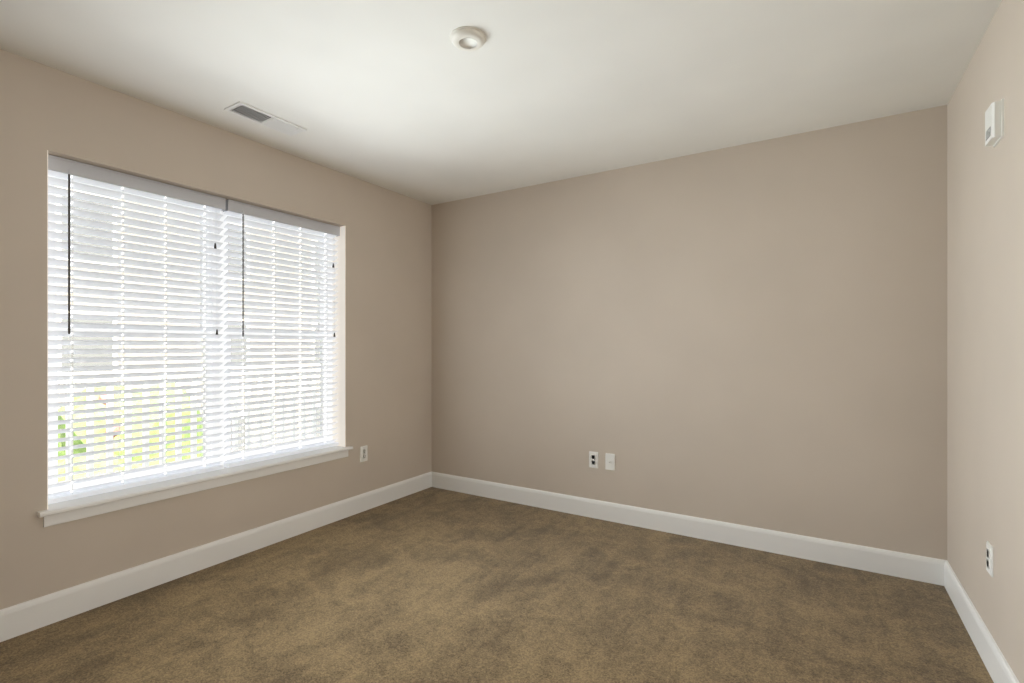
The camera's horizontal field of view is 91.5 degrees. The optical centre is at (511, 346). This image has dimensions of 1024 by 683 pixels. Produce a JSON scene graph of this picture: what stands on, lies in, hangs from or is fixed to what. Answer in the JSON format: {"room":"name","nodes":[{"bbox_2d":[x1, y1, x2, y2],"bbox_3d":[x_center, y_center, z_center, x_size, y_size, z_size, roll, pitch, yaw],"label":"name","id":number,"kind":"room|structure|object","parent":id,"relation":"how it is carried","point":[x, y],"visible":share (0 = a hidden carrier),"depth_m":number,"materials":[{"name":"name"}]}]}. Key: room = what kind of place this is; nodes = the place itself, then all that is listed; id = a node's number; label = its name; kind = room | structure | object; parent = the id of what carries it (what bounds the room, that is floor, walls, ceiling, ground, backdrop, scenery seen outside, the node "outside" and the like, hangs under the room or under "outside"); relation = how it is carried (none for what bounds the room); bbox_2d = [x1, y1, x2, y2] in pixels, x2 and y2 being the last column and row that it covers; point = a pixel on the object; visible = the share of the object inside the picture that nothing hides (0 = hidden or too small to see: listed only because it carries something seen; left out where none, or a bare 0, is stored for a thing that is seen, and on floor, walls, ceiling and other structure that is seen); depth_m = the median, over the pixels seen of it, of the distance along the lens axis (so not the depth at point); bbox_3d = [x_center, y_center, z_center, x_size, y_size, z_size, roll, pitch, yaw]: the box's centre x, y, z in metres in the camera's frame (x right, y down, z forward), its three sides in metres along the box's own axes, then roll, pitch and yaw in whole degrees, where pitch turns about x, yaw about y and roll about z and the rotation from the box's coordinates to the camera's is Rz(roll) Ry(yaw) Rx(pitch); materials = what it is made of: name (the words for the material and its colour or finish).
{"room":"empty bedroom","nodes":[
{"label":"empty bedroom","id":0,"kind":"room"},
{"bbox_2d":[0,49,430,609],"bbox_3d":[-1.942,0.053,2.565,0.250,2.560,4.316,0,0,32],"label":"wall","id":1,"kind":"structure","parent":0,"point":[52,111],"depth_m":2.62,"materials":[{"name":"beige paint"}]},
{"bbox_2d":[48,175,331,497],"bbox_3d":[-1.757,-0.073,2.958,0.079,1.572,1.610,0,0,32],"label":"window","id":2,"kind":"structure","parent":1,"relation":"in","point":[223,438],"depth_m":2.92,"materials":[{"name":"white plastic"}]},
{"bbox_2d":[48,154,225,503],"bbox_3d":[-1.888,-0.075,2.564,0.072,1.564,0.792,0,0,32],"label":"window blind","id":3,"kind":"object","parent":2,"relation":"attached to","point":[64,168],"visible":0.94,"depth_m":2.52,"materials":[{"name":"white plastic"}]},
{"bbox_2d":[223,199,339,467],"bbox_3d":[-1.462,-0.075,3.251,0.072,1.564,0.792,0,0,32],"label":"window blind","id":4,"kind":"object","parent":2,"relation":"attached to","point":[243,211],"visible":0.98,"depth_m":3.20,"materials":[{"name":"white plastic"}]},
{"bbox_2d":[37,446,352,526],"bbox_3d":[-1.655,0.749,2.895,0.190,0.072,1.678,0,0,32],"label":"window sill","id":5,"kind":"structure","parent":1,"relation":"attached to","point":[75,509],"depth_m":2.62,"materials":[{"name":"white"}]},
{"bbox_2d":[47,150,345,509],"bbox_3d":[-1.668,-0.073,2.903,0.140,1.572,1.610,0,0,32],"label":"liner","id":6,"kind":"object","parent":1,"relation":"attached to","point":[340,356],"visible":0.46,"depth_m":3.57,"materials":[{"name":"beige paint"}]},
{"bbox_2d":[0,472,431,641],"bbox_3d":[-1.829,1.149,2.495,0.015,0.128,4.316,0,0,32],"label":"baseboard","id":7,"kind":"structure","parent":1,"relation":"attached to","point":[32,614],"depth_m":2.61,"materials":[{"name":"white"}]},
{"bbox_2d":[360,445,367,461],"bbox_3d":[-1.093,0.793,3.688,0.009,0.114,0.070,0,0,32],"label":"duplex electrical outlet","id":8,"kind":"object","parent":1,"relation":"attached to","point":[363,453],"visible":1,"depth_m":3.68,"materials":[{"name":"white plastic"}]},
{"bbox_3d":[-2.379,1.398,3.473,1.450,0.130,4.600,0,0,32],"label":"deck","id":9,"kind":"object","parent":1,"relation":"attached to","visible":0},
{"bbox_2d":[58,364,319,479],"bbox_3d":[-2.868,0.723,3.776,0.100,1.180,4.300,0,0,32],"label":"balcony railing","id":10,"kind":"object","parent":9,"relation":"on","point":[108,438],"depth_m":4.03,"materials":[{"name":"white metal"}]},
{"bbox_2d":[0,487,993,682],"bbox_3d":[-0.381,1.273,1.598,3.461,0.120,4.356,0,0,32],"label":"floor","id":11,"kind":"structure","parent":0,"point":[433,585],"depth_m":2.24,"materials":[{"name":"brown carpet"}]},
{"bbox_2d":[0,0,1001,204],"bbox_3d":[-0.402,-1.302,1.611,3.871,0.150,4.716,0,0,32],"label":"ceiling","id":12,"kind":"structure","parent":0,"point":[407,98],"depth_m":2.22,"materials":[{"name":"white paint"}]},
{"bbox_2d":[224,101,306,135],"bbox_3d":[-1.322,-1.218,2.695,0.150,0.017,0.380,0,0,32],"label":"ceiling vent","id":13,"kind":"object","parent":12,"relation":"in","point":[258,116],"visible":1,"depth_m":2.67,"materials":[{"name":"white metal"}]},
{"bbox_2d":[450,26,485,50],"bbox_3d":[-0.175,-1.216,1.985,0.144,0.022,0.144,0,0,32],"label":"smoke detector","id":14,"kind":"object","parent":12,"relation":"attached to","point":[466,38],"visible":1,"depth_m":1.96,"materials":[{"name":"white plastic"}]},
{"bbox_2d":[431,105,946,559],"bbox_3d":[0.786,0.053,3.531,3.871,2.560,0.200,0,0,32],"label":"wall","id":15,"kind":"structure","parent":0,"point":[753,334],"depth_m":3.09,"materials":[{"name":"beige paint"}]},
{"bbox_2d":[589,451,597,467],"bbox_3d":[0.578,0.803,3.537,0.070,0.114,0.009,0,0,32],"label":"duplex electrical outlet","id":16,"kind":"object","parent":15,"relation":"attached to","point":[593,459],"visible":1,"depth_m":3.53,"materials":[{"name":"white plastic"}]},
{"bbox_2d":[605,453,614,470],"bbox_3d":[0.680,0.803,3.468,0.070,0.114,0.018,0,0,32],"label":"outlet","id":17,"kind":"object","parent":15,"relation":"attached to","point":[609,461],"visible":1,"depth_m":3.47,"materials":[{"name":"white plastic"}]},
{"bbox_2d":[431,471,946,585],"bbox_3d":[0.751,1.149,3.426,3.421,0.128,0.015,0,0,32],"label":"baseboard","id":18,"kind":"structure","parent":15,"relation":"attached to","point":[900,564],"depth_m":3.08,"materials":[{"name":"white"}]},
{"bbox_2d":[947,0,1023,682],"bbox_3d":[1.105,0.053,0.560,0.200,2.560,4.516,0,0,32],"label":"wall","id":19,"kind":"structure","parent":0,"point":[985,344],"depth_m":1.90,"materials":[{"name":"beige paint"}]},
{"bbox_2d":[944,561,1019,682],"bbox_3d":[1.067,1.149,0.702,0.015,0.128,4.316,0,0,32],"label":"baseboard","id":20,"kind":"structure","parent":19,"relation":"attached to","point":[997,665],"depth_m":1.98,"materials":[{"name":"white"}]},
{"bbox_2d":[986,541,992,576],"bbox_3d":[1.805,0.803,1.888,0.009,0.114,0.070,0,0,32],"label":"duplex electrical outlet","id":21,"kind":"object","parent":19,"relation":"attached to","point":[989,557],"visible":1,"depth_m":1.88,"materials":[{"name":"white plastic"}]},
{"bbox_2d":[985,98,1003,146],"bbox_3d":[1.738,-0.802,1.800,0.031,0.133,0.108,0,0,32],"label":"box","id":22,"kind":"object","parent":19,"relation":"attached to","point":[994,124],"visible":0.98,"depth_m":1.77,"materials":[{"name":"white plastic"}]},
{"label":"outside","id":23,"kind":"structure","parent":0,"visible":0},
{"bbox_3d":[-17.470,5.313,15.524,39.700,0.200,70.000,0,0,32],"label":"plane","id":24,"kind":"object","parent":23,"visible":0},
{"bbox_2d":[58,438,190,481],"bbox_3d":[-5.123,3.276,6.327,1.093,3.873,1.495,0,0,32],"label":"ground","id":25,"kind":"structure","parent":24,"relation":"on","point":[97,448],"depth_m":7.15,"materials":[{"name":"green plant"}]},
{"bbox_2d":[58,382,202,456],"bbox_3d":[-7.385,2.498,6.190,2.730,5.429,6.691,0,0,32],"label":"fence","id":26,"kind":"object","parent":24,"relation":"on","point":[62,435],"depth_m":7.51,"materials":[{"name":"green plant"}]},
{"bbox_2d":[55,186,319,450],"bbox_3d":[-14.438,-1.287,12.470,6.070,13.000,36.000,0,0,32],"label":"building","id":27,"kind":"structure","parent":24,"relation":"on","point":[160,354],"depth_m":14.48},
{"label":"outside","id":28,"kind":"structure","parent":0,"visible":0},
{"bbox_2d":[98,394,121,470],"bbox_3d":[-3.853,0.863,4.180,0.125,0.940,0.969,0,0,32],"label":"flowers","id":29,"kind":"object","parent":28,"point":[114,428],"depth_m":4.51,"materials":[{"name":"pink plant"}]}
]}

